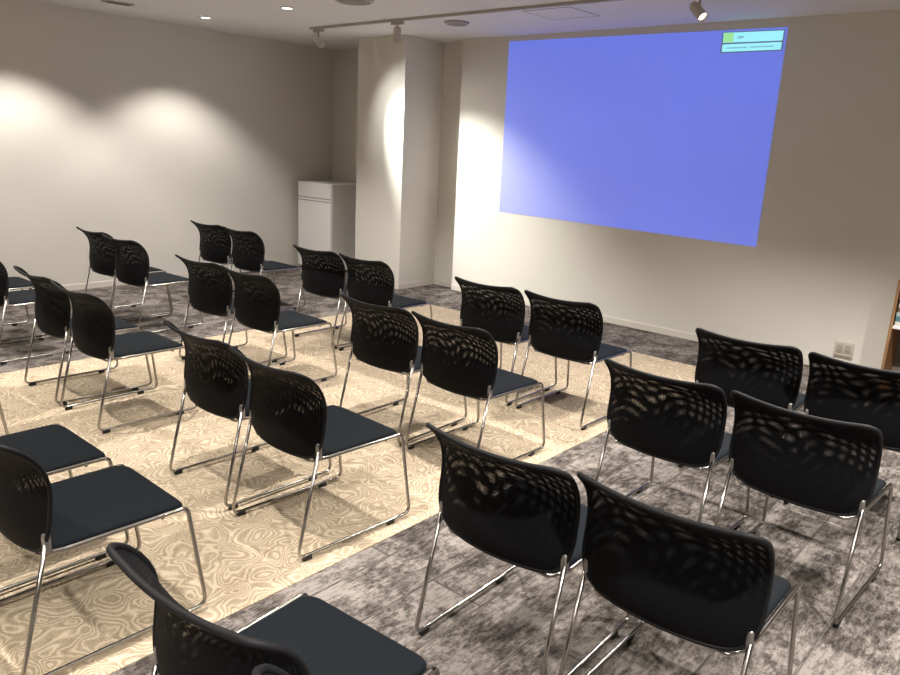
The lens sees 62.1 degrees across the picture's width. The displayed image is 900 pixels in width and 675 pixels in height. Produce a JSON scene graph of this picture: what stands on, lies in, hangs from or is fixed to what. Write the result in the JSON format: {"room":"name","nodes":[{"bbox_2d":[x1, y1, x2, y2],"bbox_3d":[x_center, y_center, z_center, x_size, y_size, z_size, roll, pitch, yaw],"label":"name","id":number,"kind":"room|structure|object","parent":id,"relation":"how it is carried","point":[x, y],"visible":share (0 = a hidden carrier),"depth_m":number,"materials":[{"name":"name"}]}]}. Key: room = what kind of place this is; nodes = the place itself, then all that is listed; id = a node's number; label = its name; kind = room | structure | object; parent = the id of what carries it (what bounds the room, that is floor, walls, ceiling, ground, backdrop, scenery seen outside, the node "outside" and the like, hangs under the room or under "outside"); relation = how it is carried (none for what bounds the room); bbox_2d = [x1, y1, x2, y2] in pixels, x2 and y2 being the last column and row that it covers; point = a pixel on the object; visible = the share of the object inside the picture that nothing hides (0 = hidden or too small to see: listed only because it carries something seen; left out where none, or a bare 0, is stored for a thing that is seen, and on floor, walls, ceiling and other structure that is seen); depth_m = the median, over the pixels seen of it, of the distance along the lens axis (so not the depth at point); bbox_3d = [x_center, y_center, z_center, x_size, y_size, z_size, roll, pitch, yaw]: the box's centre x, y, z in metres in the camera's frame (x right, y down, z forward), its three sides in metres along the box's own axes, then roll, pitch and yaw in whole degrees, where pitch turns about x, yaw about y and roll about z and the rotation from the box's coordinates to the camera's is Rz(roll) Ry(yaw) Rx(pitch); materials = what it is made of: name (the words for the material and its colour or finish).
{"room":"seminar room","nodes":[
{"label":"seminar room","id":0,"kind":"room"},
{"bbox_2d":[0,0,332,290],"bbox_3d":[-4.450,-1.764,7.107,0.100,2.824,8.710,15,19,39],"label":"wall","id":1,"kind":"structure","parent":0,"point":[121,127],"depth_m":8.20,"materials":[{"name":"paint"}]},
{"bbox_2d":[13,262,300,291],"bbox_3d":[-4.508,-0.411,7.381,0.007,0.065,8.610,15,19,39],"label":"baseboard","id":2,"kind":"structure","parent":1,"relation":"attached to","point":[72,287],"depth_m":8.16,"materials":[{"name":"plastic"}]},
{"bbox_2d":[332,41,462,281],"bbox_3d":[-0.696,-2.199,9.500,2.329,2.824,0.100,15,19,39],"label":"wall","id":3,"kind":"structure","parent":0,"point":[345,61],"depth_m":9.10,"materials":[{"name":"paint"}]},
{"bbox_2d":[355,35,443,283],"bbox_3d":[-0.630,-2.061,8.980,0.780,2.824,0.620,15,19,39],"label":"wall pillar","id":4,"kind":"structure","parent":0,"point":[399,98],"depth_m":8.70,"materials":[{"name":"paint"}]},
{"bbox_2d":[362,278,451,289],"bbox_3d":[-0.569,-0.658,9.081,1.297,0.065,0.497,3,14,2],"label":"baseboard","id":5,"kind":"structure","parent":4,"relation":"attached to","point":[431,281],"depth_m":9.13,"materials":[{"name":"plastic"}]},
{"bbox_2d":[0,266,899,674],"bbox_3d":[-0.721,0.677,4.207,10.324,0.100,8.810,15,19,39],"label":"floor","id":6,"kind":"structure","parent":0,"point":[503,629],"depth_m":3.04,"materials":[{"name":"grey carpet"}]},
{"bbox_2d":[0,277,46,341],"bbox_3d":[-3.674,-0.412,6.041,0.548,0.813,0.648,15,19,39],"label":"chair","id":7,"kind":"object","parent":6,"relation":"on","point":[15,283],"visible":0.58,"depth_m":6.09,"materials":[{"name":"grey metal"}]},
{"bbox_2d":[0,261,77,364],"bbox_3d":[-3.230,-0.289,5.648,0.548,0.813,0.648,15,19,39],"label":"chair","id":8,"kind":"object","parent":6,"relation":"on","point":[20,297],"visible":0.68,"depth_m":5.46,"materials":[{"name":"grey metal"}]},
{"bbox_2d":[76,227,172,319],"bbox_3d":[-3.022,-0.614,6.947,0.548,0.813,0.648,14,18,37],"label":"chair","id":9,"kind":"object","parent":6,"relation":"on","point":[105,265],"visible":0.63,"depth_m":6.70,"materials":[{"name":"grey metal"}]},
{"bbox_2d":[102,234,202,332],"bbox_3d":[-2.612,-0.495,6.563,0.548,0.813,0.648,14,18,37],"label":"chair","id":10,"kind":"object","parent":6,"relation":"on","point":[137,274],"visible":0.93,"depth_m":6.32,"materials":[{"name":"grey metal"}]},
{"bbox_2d":[190,220,269,298],"bbox_3d":[-2.306,-0.815,7.861,0.548,0.813,0.648,14,18,37],"label":"chair","id":11,"kind":"object","parent":6,"relation":"on","point":[211,250],"visible":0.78,"depth_m":7.59,"materials":[{"name":"plastic"}]},
{"bbox_2d":[223,226,305,309],"bbox_3d":[-1.865,-0.698,7.492,0.548,0.813,0.648,15,19,40],"label":"chair","id":12,"kind":"object","parent":6,"relation":"on","point":[247,257],"visible":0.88,"depth_m":7.25,"materials":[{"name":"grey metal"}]},
{"bbox_2d":[251,664,288,674],"bbox_3d":[0.025,0.956,1.439,0.548,0.813,0.648,14,18,38],"label":"chair","id":13,"kind":"object","parent":6,"relation":"on","point":[262,669],"visible":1,"depth_m":1.31,"materials":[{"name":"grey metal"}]},
{"bbox_2d":[106,542,439,674],"bbox_3d":[-0.390,0.838,1.815,0.548,0.813,0.648,13,18,36],"label":"chair","id":14,"kind":"object","parent":6,"relation":"on","point":[305,634],"visible":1,"depth_m":1.79,"materials":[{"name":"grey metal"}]},
{"bbox_2d":[298,181,355,272],"bbox_3d":[-1.569,-1.463,9.860,0.670,1.139,0.557,15,19,39],"label":"base cabinet","id":15,"kind":"object","parent":6,"relation":"on","point":[326,209],"visible":0.83,"depth_m":9.60,"materials":[{"name":"white laminate"}]},
{"bbox_2d":[0,305,695,674],"bbox_3d":[-1.605,0.545,4.345,3.460,0.004,7.647,15,19,39],"label":"carpet","id":16,"kind":"object","parent":6,"relation":"on","point":[251,557],"visible":0.44,"depth_m":3.91,"materials":[{"name":"beige carpet"}]},
{"bbox_2d":[0,403,8,434],"bbox_3d":[-2.679,0.224,3.749,0.548,0.813,0.648,15,19,39],"label":"chair","id":17,"kind":"object","parent":16,"relation":"on","point":[1,410],"visible":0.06,"depth_m":3.86,"materials":[{"name":"grey metal"}]},
{"bbox_2d":[0,424,129,592],"bbox_3d":[-1.716,0.481,2.935,0.548,0.813,0.648,15,19,39],"label":"chair","id":18,"kind":"object","parent":16,"relation":"on","point":[56,448],"visible":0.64,"depth_m":2.99,"materials":[{"name":"black fabric"}]},
{"bbox_2d":[13,266,151,405],"bbox_3d":[-2.405,-0.061,4.905,0.548,0.813,0.648,15,19,40],"label":"chair","id":19,"kind":"object","parent":16,"relation":"on","point":[57,322],"visible":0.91,"depth_m":4.65,"materials":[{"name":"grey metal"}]},
{"bbox_2d":[0,444,206,674],"bbox_3d":[-1.276,0.596,2.572,0.548,0.813,0.648,15,19,40],"label":"chair","id":20,"kind":"object","parent":16,"relation":"on","point":[50,518],"visible":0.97,"depth_m":2.44,"materials":[{"name":"black fabric"}]},
{"bbox_2d":[50,280,196,433],"bbox_3d":[-1.964,0.060,4.519,0.548,0.813,0.648,15,19,39],"label":"chair","id":21,"kind":"object","parent":16,"relation":"on","point":[102,343],"visible":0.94,"depth_m":4.31,"materials":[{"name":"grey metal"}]},
{"bbox_2d":[175,254,286,371],"bbox_3d":[-1.656,-0.220,5.663,0.548,0.813,0.648,14,18,37],"label":"chair","id":22,"kind":"object","parent":16,"relation":"on","point":[210,299],"visible":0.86,"depth_m":5.39,"materials":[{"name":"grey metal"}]},
{"bbox_2d":[163,320,331,509],"bbox_3d":[-1.004,0.312,3.724,0.548,0.813,0.648,15,19,40],"label":"chair","id":23,"kind":"object","parent":16,"relation":"on","point":[226,395],"visible":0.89,"depth_m":3.46,"materials":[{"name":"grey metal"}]},
{"bbox_2d":[221,265,336,385],"bbox_3d":[-1.210,-0.102,5.289,0.548,0.813,0.648,16,19,41],"label":"chair","id":24,"kind":"object","parent":16,"relation":"on","point":[264,316],"visible":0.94,"depth_m":5.06,"materials":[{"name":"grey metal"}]},
{"bbox_2d":[229,346,409,561],"bbox_3d":[-0.577,0.433,3.334,0.548,0.813,0.648,16,19,42],"label":"chair","id":25,"kind":"object","parent":16,"relation":"on","point":[321,433],"visible":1,"depth_m":3.13,"materials":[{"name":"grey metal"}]},
{"bbox_2d":[293,244,368,348],"bbox_3d":[-0.960,-0.392,6.459,0.548,0.813,0.648,15,19,38],"label":"chair","id":26,"kind":"object","parent":16,"relation":"on","point":[328,282],"visible":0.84,"depth_m":6.20,"materials":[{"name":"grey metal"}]},
{"bbox_2d":[337,253,433,350],"bbox_3d":[-0.520,-0.276,6.093,0.548,0.813,0.648,15,19,40],"label":"chair","id":27,"kind":"object","parent":16,"relation":"on","point":[373,293],"visible":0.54,"depth_m":5.85,"materials":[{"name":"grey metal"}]},
{"bbox_2d":[339,294,466,445],"bbox_3d":[-0.280,0.136,4.544,0.548,0.813,0.648,15,19,38],"label":"chair","id":28,"kind":"object","parent":16,"relation":"on","point":[400,354],"visible":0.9,"depth_m":4.29,"materials":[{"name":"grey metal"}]},
{"bbox_2d":[405,311,544,459],"bbox_3d":[0.157,0.254,4.169,0.548,0.813,0.648,16,19,41],"label":"chair","id":29,"kind":"object","parent":16,"relation":"on","point":[474,376],"visible":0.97,"depth_m":3.95,"materials":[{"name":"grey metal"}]},
{"bbox_2d":[454,276,556,405],"bbox_3d":[0.395,-0.027,5.301,0.548,0.813,0.648,15,19,39],"label":"chair","id":30,"kind":"object","parent":16,"relation":"on","point":[509,329],"visible":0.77,"depth_m":5.04,"materials":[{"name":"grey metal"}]},
{"bbox_2d":[515,290,631,429],"bbox_3d":[0.840,0.092,4.926,0.548,0.813,0.648,15,19,40],"label":"chair","id":31,"kind":"object","parent":16,"relation":"on","point":[570,342],"visible":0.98,"depth_m":4.69,"materials":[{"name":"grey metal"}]},
{"bbox_2d":[415,423,630,674],"bbox_3d":[0.284,0.669,2.600,0.548,0.813,0.648,14,18,38],"label":"chair","id":32,"kind":"object","parent":6,"relation":"on","point":[522,523],"visible":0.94,"depth_m":2.34,"materials":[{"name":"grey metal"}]},
{"bbox_2d":[591,358,749,529],"bbox_3d":[1.048,0.486,3.451,0.548,0.813,0.648,15,19,40],"label":"chair","id":33,"kind":"object","parent":6,"relation":"on","point":[660,432],"visible":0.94,"depth_m":3.20,"materials":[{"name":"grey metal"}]},
{"bbox_2d":[558,472,800,674],"bbox_3d":[0.725,0.774,2.276,0.548,0.813,0.648,15,19,39],"label":"chair","id":34,"kind":"object","parent":6,"relation":"on","point":[694,591],"visible":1,"depth_m":2.03,"materials":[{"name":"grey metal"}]},
{"bbox_2d":[678,328,811,497],"bbox_3d":[1.676,0.341,4.132,0.548,0.813,0.648,15,19,39],"label":"chair","id":35,"kind":"object","parent":6,"relation":"on","point":[779,392],"visible":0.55,"depth_m":3.87,"materials":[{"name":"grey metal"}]},
{"bbox_2d":[711,390,892,627],"bbox_3d":[1.472,0.605,3.072,0.548,0.813,0.648,16,19,41],"label":"chair","id":36,"kind":"object","parent":6,"relation":"on","point":[814,479],"visible":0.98,"depth_m":2.83,"materials":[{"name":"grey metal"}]},
{"bbox_2d":[784,352,899,541],"bbox_3d":[2.095,0.462,3.744,0.548,0.813,0.648,15,19,39],"label":"chair","id":37,"kind":"object","parent":6,"relation":"on","point":[835,403],"visible":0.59,"depth_m":3.53,"materials":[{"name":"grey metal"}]},
{"bbox_2d":[878,279,899,389],"bbox_3d":[3.716,0.040,5.573,0.755,0.870,0.320,15,19,39],"label":"bookcase","id":38,"kind":"object","parent":6,"relation":"on","point":[891,357],"visible":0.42,"depth_m":5.76,"materials":[{"name":"brown wood"}]},
{"bbox_2d":[29,0,899,49],"bbox_3d":[-0.584,-2.151,3.477,10.324,0.100,8.810,15,19,39],"label":"ceiling","id":39,"kind":"structure","parent":0,"point":[265,19],"depth_m":6.88,"materials":[{"name":"paint"}]},
{"bbox_2d":[101,0,133,6],"bbox_3d":[-3.095,-3.115,6.967,0.120,0.012,0.260,15,19,39],"label":"ceiling vent","id":40,"kind":"object","parent":39,"relation":"in","point":[105,1],"visible":1,"depth_m":6.95,"materials":[{"name":"metal"}]},
{"bbox_2d":[199,16,211,18],"bbox_3d":[-2.480,-3.247,7.592,0.128,0.012,0.128,15,19,39],"label":"recessed light","id":41,"kind":"object","parent":39,"relation":"in","point":[202,17],"visible":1,"depth_m":7.57,"materials":[{"name":"white glass"}]},
{"bbox_2d":[280,6,293,9],"bbox_3d":[-1.480,-2.994,6.799,0.128,0.012,0.128,15,19,39],"label":"recessed light","id":42,"kind":"object","parent":39,"relation":"in","point":[281,7],"visible":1,"depth_m":6.78,"materials":[{"name":"white glass"}]},
{"bbox_2d":[335,0,373,5],"bbox_3d":[-0.802,-2.808,6.237,0.340,0.026,0.340,15,19,39],"label":"ceiling vent","id":43,"kind":"object","parent":39,"relation":"in","point":[347,2],"visible":1,"depth_m":6.25,"materials":[{"name":"metal"}]},
{"bbox_2d":[338,0,368,3],"bbox_3d":[-0.802,-2.807,6.237,0.262,0.024,0.262,15,19,39],"label":"grille","id":44,"kind":"object","parent":43,"relation":"attached to","point":[339,1],"depth_m":6.24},
{"bbox_2d":[444,20,468,26],"bbox_3d":[0.066,-3.000,7.146,0.240,0.026,0.240,15,19,39],"label":"ceiling speaker","id":45,"kind":"object","parent":39,"relation":"attached to","point":[459,23],"visible":1,"depth_m":7.09,"materials":[{"name":"metal"}]},
{"bbox_2d":[309,0,621,29],"bbox_3d":[0.385,-2.789,6.385,4.980,0.026,0.038,15,19,39],"label":"track rail","id":46,"kind":"object","parent":39,"relation":"attached to","point":[579,2],"visible":1,"depth_m":6.54,"materials":[{"name":"metal"}]},
{"bbox_2d":[312,29,324,48],"bbox_3d":[-1.388,-3.155,7.902,0.148,0.190,0.097,6,15,13],"label":"track spotlight","id":47,"kind":"object","parent":46,"relation":"attached to","point":[315,38],"visible":1,"depth_m":7.88,"materials":[{"name":"metal"}]},
{"bbox_2d":[391,21,403,42],"bbox_3d":[-0.504,-2.920,7.157,0.150,0.188,0.075,15,19,39],"label":"track spotlight","id":48,"kind":"object","parent":46,"relation":"attached to","point":[397,30],"visible":1,"depth_m":7.13,"materials":[{"name":"metal"}]},
{"bbox_2d":[689,0,707,21],"bbox_3d":[1.750,-2.318,5.259,0.080,0.195,0.158,-6,17,-30],"label":"track spotlight","id":49,"kind":"object","parent":46,"relation":"attached to","point":[695,7],"visible":1,"depth_m":5.25,"materials":[{"name":"metal"}]},
{"bbox_2d":[523,7,598,19],"bbox_3d":[0.956,-2.784,6.431,0.480,0.003,0.480,15,19,39],"label":"access hatch","id":50,"kind":"object","parent":39,"relation":"attached to","point":[559,13],"visible":1,"depth_m":6.42,"materials":[{"name":"paint"}]},
{"bbox_2d":[452,10,899,368],"bbox_3d":[3.067,-1.182,6.270,7.795,2.824,0.191,15,19,39],"label":"wall","id":51,"kind":"structure","parent":0,"point":[823,267],"depth_m":6.41,"materials":[{"name":"paint"}]},
{"bbox_2d":[499,27,787,246],"bbox_3d":[1.656,-1.963,7.237,2.859,1.827,0.007,15,19,39],"label":"projection screen","id":52,"kind":"object","parent":51,"relation":"attached to","point":[664,133],"visible":1,"depth_m":7.06,"materials":[{"name":"blue fabric"}]},
{"bbox_2d":[451,284,872,374],"bbox_3d":[2.936,0.168,6.541,7.795,0.065,0.007,15,19,39],"label":"baseboard","id":53,"kind":"structure","parent":51,"relation":"attached to","point":[631,324],"depth_m":7.36,"materials":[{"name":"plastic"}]},
{"bbox_2d":[833,340,854,358],"bbox_3d":[3.272,0.104,6.219,0.144,0.134,0.016,15,19,39],"label":"wall outlet","id":54,"kind":"object","parent":51,"relation":"attached to","point":[841,349],"visible":1,"depth_m":6.21,"materials":[{"name":"plastic"}]},
{"bbox_2d":[836,343,843,352],"bbox_3d":[3.246,0.087,6.232,0.048,0.074,0.004,15,19,39],"label":"socket","id":55,"kind":"object","parent":54,"relation":"attached to","point":[839,346],"depth_m":6.23,"materials":[{"name":"beige plastic"}]},
{"bbox_2d":[844,345,851,353],"bbox_3d":[3.293,0.099,6.192,0.048,0.074,0.004,15,19,39],"label":"socket","id":56,"kind":"object","parent":54,"relation":"attached to","point":[847,348],"depth_m":6.19,"materials":[{"name":"beige plastic"}]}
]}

